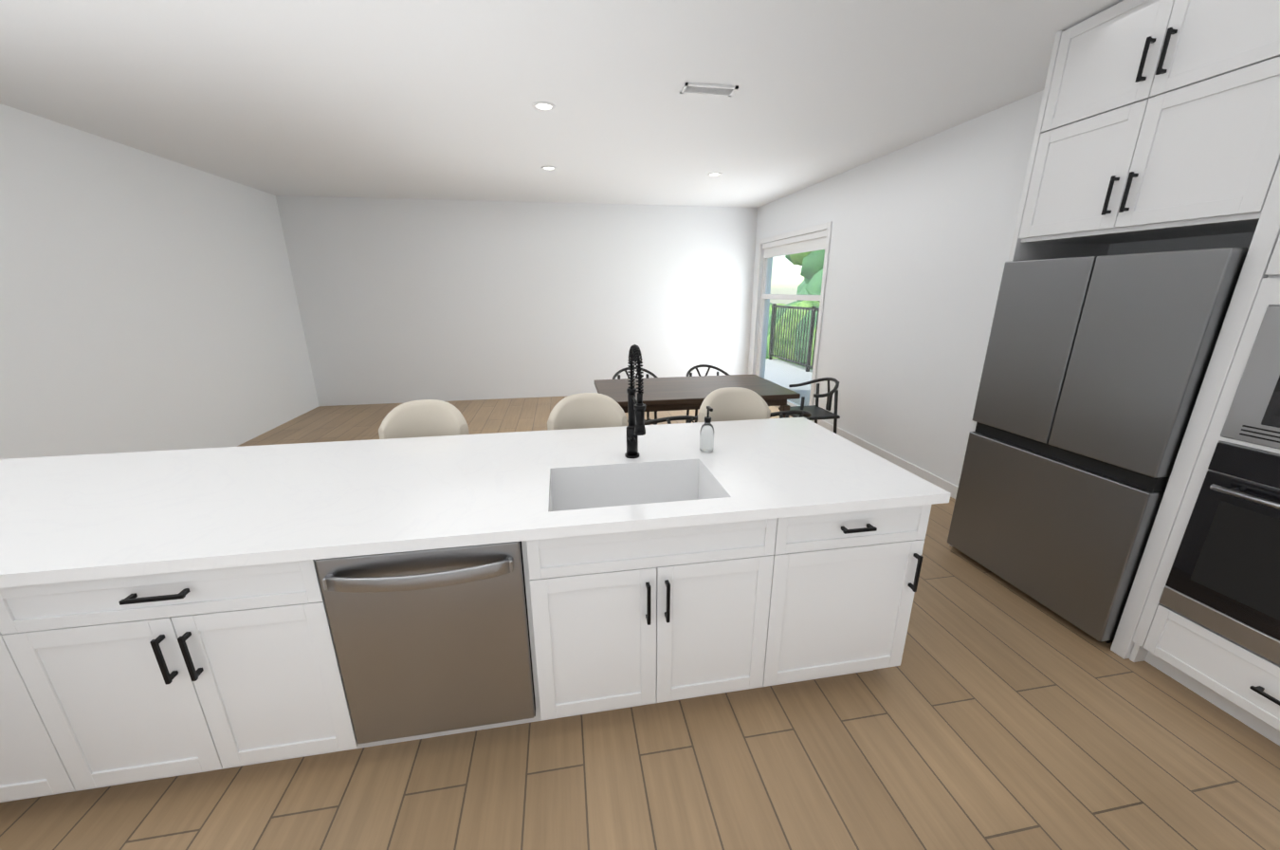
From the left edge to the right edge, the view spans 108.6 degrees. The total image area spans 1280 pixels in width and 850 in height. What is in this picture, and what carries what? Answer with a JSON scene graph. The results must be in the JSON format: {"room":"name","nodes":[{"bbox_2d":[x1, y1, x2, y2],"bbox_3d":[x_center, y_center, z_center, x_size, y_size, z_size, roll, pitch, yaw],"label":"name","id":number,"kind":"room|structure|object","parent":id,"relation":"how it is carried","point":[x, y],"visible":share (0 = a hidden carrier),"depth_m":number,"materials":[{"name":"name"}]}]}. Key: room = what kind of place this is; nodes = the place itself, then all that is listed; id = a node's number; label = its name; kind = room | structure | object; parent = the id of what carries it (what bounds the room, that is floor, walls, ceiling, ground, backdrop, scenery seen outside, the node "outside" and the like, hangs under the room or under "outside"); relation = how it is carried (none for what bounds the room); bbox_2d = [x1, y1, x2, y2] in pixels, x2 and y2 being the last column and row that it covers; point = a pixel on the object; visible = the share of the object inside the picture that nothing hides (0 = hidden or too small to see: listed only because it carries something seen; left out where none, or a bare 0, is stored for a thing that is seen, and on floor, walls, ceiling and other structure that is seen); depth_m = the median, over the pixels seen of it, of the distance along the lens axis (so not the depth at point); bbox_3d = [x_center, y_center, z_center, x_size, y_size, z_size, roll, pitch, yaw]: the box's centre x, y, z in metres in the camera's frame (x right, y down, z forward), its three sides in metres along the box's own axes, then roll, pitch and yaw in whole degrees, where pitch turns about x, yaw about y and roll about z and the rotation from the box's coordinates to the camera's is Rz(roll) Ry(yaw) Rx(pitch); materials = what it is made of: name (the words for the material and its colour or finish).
{"room":"kitchen and dining room","nodes":[
{"label":"kitchen and dining room","id":0,"kind":"room"},
{"bbox_2d":[0,103,319,458],"bbox_3d":[-4.264,-0.565,2.764,0.200,3.120,8.270,-3,17,-9],"label":"wall","id":1,"kind":"structure","parent":0,"point":[148,301],"depth_m":3.98,"materials":[{"name":"white paint"}]},
{"bbox_2d":[275,195,757,405],"bbox_3d":[-1.508,-1.865,7.139,7.170,3.120,0.200,-3,17,-9],"label":"wall","id":2,"kind":"structure","parent":0,"point":[402,300],"depth_m":6.95,"materials":[{"name":"white paint"}]},
{"bbox_2d":[0,0,1123,207],"bbox_3d":[-0.835,-2.184,2.899,7.170,0.120,8.270,-3,17,-9],"label":"ceiling","id":3,"kind":"structure","parent":0,"point":[404,99],"depth_m":2.85,"materials":[{"name":"white paint"}]},
{"bbox_2d":[531,101,555,110],"bbox_3d":[-0.663,-2.199,3.174,0.160,0.007,0.160,-3,17,-9],"label":"recessed light","id":4,"kind":"object","parent":3,"relation":"in","point":[543,106],"visible":1,"depth_m":3.17,"materials":[{"name":"white"}]},
{"bbox_2d":[541,165,556,170],"bbox_3d":[-0.949,-2.671,4.782,0.160,0.007,0.160,-3,17,-9],"label":"recessed light","id":5,"kind":"object","parent":3,"relation":"in","point":[549,168],"visible":0.96,"depth_m":4.78,"materials":[{"name":"white"}]},
{"bbox_2d":[679,82,738,96],"bbox_3d":[0.438,-2.125,2.916,0.340,0.011,0.140,-3,17,-9],"label":"ceiling vent","id":6,"kind":"object","parent":3,"relation":"in","point":[705,89],"visible":1,"depth_m":2.91,"materials":[{"name":"white metal"}]},
{"bbox_2d":[707,172,722,176],"bbox_3d":[0.825,-2.764,5.071,0.160,0.007,0.160,-3,17,-9],"label":"recessed light","id":7,"kind":"object","parent":3,"relation":"in","point":[714,173],"visible":0.98,"depth_m":5.06,"materials":[{"name":"white"}]},
{"bbox_2d":[0,396,1279,849],"bbox_3d":[-0.823,0.694,3.746,7.170,0.120,8.270,-3,17,-9],"label":"floor","id":8,"kind":"structure","parent":0,"point":[992,711],"depth_m":1.65,"materials":[{"name":"brown wood"}]},
{"bbox_2d":[378,399,469,438],"bbox_3d":[-1.158,0.434,2.513,0.462,1.081,0.460,-3,17,-9],"label":"counter stool","id":9,"kind":"object","parent":8,"relation":"on","point":[425,417],"visible":0.29,"depth_m":2.53,"materials":[{"name":"beige fabric"}]},
{"bbox_2d":[0,462,948,802],"bbox_3d":[-1.084,0.726,1.870,4.350,0.880,0.789,-3,17,-9],"label":"kitchen island","id":10,"kind":"object","parent":8,"relation":"on","point":[163,612],"depth_m":1.58,"materials":[{"name":"white paint"}]},
{"bbox_2d":[315,541,535,743],"bbox_3d":[-0.735,0.702,1.782,0.612,0.763,0.590,-3,17,-9],"label":"dishwasher","id":11,"kind":"object","parent":10,"relation":"in","point":[426,641],"visible":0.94,"depth_m":1.55,"materials":[{"name":"silver metal"}]},
{"bbox_2d":[0,417,860,504],"bbox_3d":[-1.159,0.165,2.149,4.450,0.040,0.575,-3,17,-9],"label":"island countertop","id":12,"kind":"structure","parent":10,"relation":"on","point":[570,450],"depth_m":2.11,"materials":[{"name":"white stone"}]},
{"bbox_2d":[624,344,645,457],"bbox_3d":[-0.021,-0.079,1.959,0.070,0.524,0.274,-3,17,-9],"label":"kitchen faucet","id":13,"kind":"object","parent":12,"relation":"on","point":[635,427],"visible":1,"depth_m":1.98,"materials":[{"name":"black metal"}]},
{"bbox_2d":[699,405,713,452],"bbox_3d":[0.319,0.020,2.157,0.066,0.219,0.083,-3,17,-9],"label":"soap dispenser","id":14,"kind":"object","parent":12,"relation":"on","point":[706,438],"visible":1,"depth_m":2.15,"materials":[{"name":"white"}]},
{"bbox_2d":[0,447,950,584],"bbox_3d":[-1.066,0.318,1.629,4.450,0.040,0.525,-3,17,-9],"label":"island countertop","id":15,"kind":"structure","parent":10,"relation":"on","point":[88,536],"depth_m":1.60,"materials":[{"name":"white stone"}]},
{"bbox_2d":[547,392,627,430],"bbox_3d":[-0.281,0.388,2.656,0.462,1.081,0.460,-3,17,-9],"label":"counter stool","id":16,"kind":"object","parent":8,"relation":"on","point":[585,410],"visible":0.29,"depth_m":2.67,"materials":[{"name":"beige fabric"}]},
{"bbox_2d":[612,366,657,424],"bbox_3d":[-0.052,-0.252,5.346,0.542,0.787,0.480,-3,17,-9],"label":"dining chair","id":17,"kind":"object","parent":8,"relation":"on","point":[647,376],"visible":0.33,"depth_m":5.39,"materials":[{"name":"black"}]},
{"bbox_2d":[644,415,697,424],"bbox_3d":[0.252,0.248,3.643,0.542,0.787,0.480,-3,17,-9],"label":"dining chair","id":18,"kind":"object","parent":8,"relation":"on","point":[688,418],"visible":0.17,"depth_m":3.33,"materials":[{"name":"black wood"}]},
{"bbox_2d":[594,374,800,418],"bbox_3d":[0.479,-0.010,4.559,1.770,0.760,1.020,-3,17,-9],"label":"dining table","id":19,"kind":"object","parent":8,"relation":"on","point":[675,393],"visible":0.54,"depth_m":4.28,"materials":[{"name":"brown wood"}]},
{"bbox_2d":[685,364,729,422],"bbox_3d":[0.806,-0.296,5.485,0.542,0.787,0.480,-3,17,-9],"label":"dining chair","id":20,"kind":"object","parent":8,"relation":"on","point":[689,374],"visible":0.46,"depth_m":5.56,"materials":[{"name":"black wood"}]},
{"bbox_2d":[697,386,770,421],"bbox_3d":[0.597,0.342,2.799,0.462,1.081,0.460,-3,17,-9],"label":"counter stool","id":21,"kind":"object","parent":8,"relation":"on","point":[732,403],"visible":0.33,"depth_m":2.81,"materials":[{"name":"beige fabric"}]},
{"bbox_2d":[769,409,811,420],"bbox_3d":[1.109,0.203,3.782,0.542,0.787,0.480,-3,17,-9],"label":"dining chair","id":22,"kind":"object","parent":8,"relation":"on","point":[806,413],"visible":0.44,"depth_m":3.47,"materials":[{"name":"black wood"}]},
{"bbox_2d":[778,377,840,433],"bbox_3d":[1.756,-0.088,4.763,0.480,0.787,0.542,-3,17,-9],"label":"dining chair","id":23,"kind":"object","parent":8,"relation":"on","point":[815,411],"visible":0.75,"depth_m":4.67,"materials":[{"name":"black wood"}]},
{"bbox_2d":[947,247,1248,642],"bbox_3d":[2.429,0.068,2.425,0.660,1.800,0.913,-3,17,-9],"label":"refrigerator","id":24,"kind":"object","parent":8,"relation":"on","point":[1094,369],"visible":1,"depth_m":2.20,"materials":[{"name":"grey metal"}]},
{"bbox_2d":[949,0,1279,658],"bbox_3d":[2.454,-0.446,2.262,0.664,2.878,1.018,-3,17,-9],"label":"tall cabinet","id":25,"kind":"object","parent":8,"relation":"on","point":[1158,119],"visible":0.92,"depth_m":1.92,"materials":[{"name":"white paint"}]},
{"bbox_2d":[1129,234,1279,745],"bbox_3d":[2.611,-0.188,1.381,0.664,2.878,0.840,-3,17,-9],"label":"tall cabinet","id":26,"kind":"object","parent":8,"relation":"on","point":[1239,682],"visible":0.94,"depth_m":1.83,"materials":[{"name":"white paint"}]},
{"bbox_2d":[1158,440,1279,664],"bbox_3d":[2.572,0.509,1.579,0.653,0.740,0.758,-3,17,-9],"label":"wall oven","id":27,"kind":"object","parent":26,"relation":"in","point":[1223,578],"visible":1,"depth_m":1.75,"materials":[{"name":"black metal"}]},
{"bbox_2d":[1220,305,1279,449],"bbox_3d":[2.563,-0.100,1.399,0.527,0.490,0.758,-3,17,-9],"label":"built-in microwave","id":28,"kind":"object","parent":26,"relation":"in","point":[1253,415],"visible":1,"depth_m":1.67,"materials":[{"name":"silver metal"}]},
{"bbox_2d":[747,90,1254,486],"bbox_3d":[2.606,-0.925,3.881,0.200,3.120,8.270,-3,17,-9],"label":"wall","id":29,"kind":"structure","parent":0,"point":[922,233],"depth_m":4.06,"materials":[{"name":"white paint"}]},
{"bbox_2d":[750,220,832,405],"bbox_3d":[2.099,-1.458,6.553,0.148,2.400,1.990,-3,17,-9],"label":"window","id":30,"kind":"structure","parent":29,"relation":"in","point":[813,241],"depth_m":6.36,"materials":[{"name":"white"}]},
{"bbox_2d":[810,419,958,498],"bbox_3d":[2.452,0.322,4.553,0.014,0.110,2.880,-3,17,-9],"label":"baseboard","id":31,"kind":"structure","parent":29,"relation":"attached to","point":[942,484],"depth_m":4.42,"materials":[{"name":"white"}]},
{"label":"outside","id":32,"kind":"structure","parent":0,"visible":0},
{"bbox_3d":[29.119,-2.104,13.366,55.230,0.160,65.000,-3,17,-9],"label":"lawn","id":33,"kind":"structure","parent":32,"visible":0},
{"bbox_2d":[764,358,812,405],"bbox_3d":[3.084,-0.518,7.876,1.980,0.120,7.500,-3,17,-9],"label":"patio slab","id":34,"kind":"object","parent":33,"relation":"on","point":[785,377],"depth_m":9.23,"materials":[{"name":"grey concrete"}]},
{"bbox_2d":[768,303,819,371],"bbox_3d":[3.850,-1.274,7.848,0.060,1.340,7.409,-3,17,-9],"label":"railing","id":35,"kind":"object","parent":34,"relation":"on","point":[773,325],"depth_m":10.21,"materials":[{"name":"black metal"}]},
{"bbox_2d":[766,300,819,369],"bbox_3d":[4.486,-1.657,9.790,1.894,2.040,23.077,-3,17,-9],"label":"hedge","id":36,"kind":"object","parent":33,"relation":"on","point":[811,302],"depth_m":11.02,"materials":[{"name":"green plant"}]},
{"bbox_2d":[785,249,824,302],"bbox_3d":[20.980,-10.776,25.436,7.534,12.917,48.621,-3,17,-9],"label":"tree","id":37,"kind":"object","parent":33,"relation":"on","point":[811,272],"depth_m":42.53,"materials":[{"name":"green plant"}]}
]}

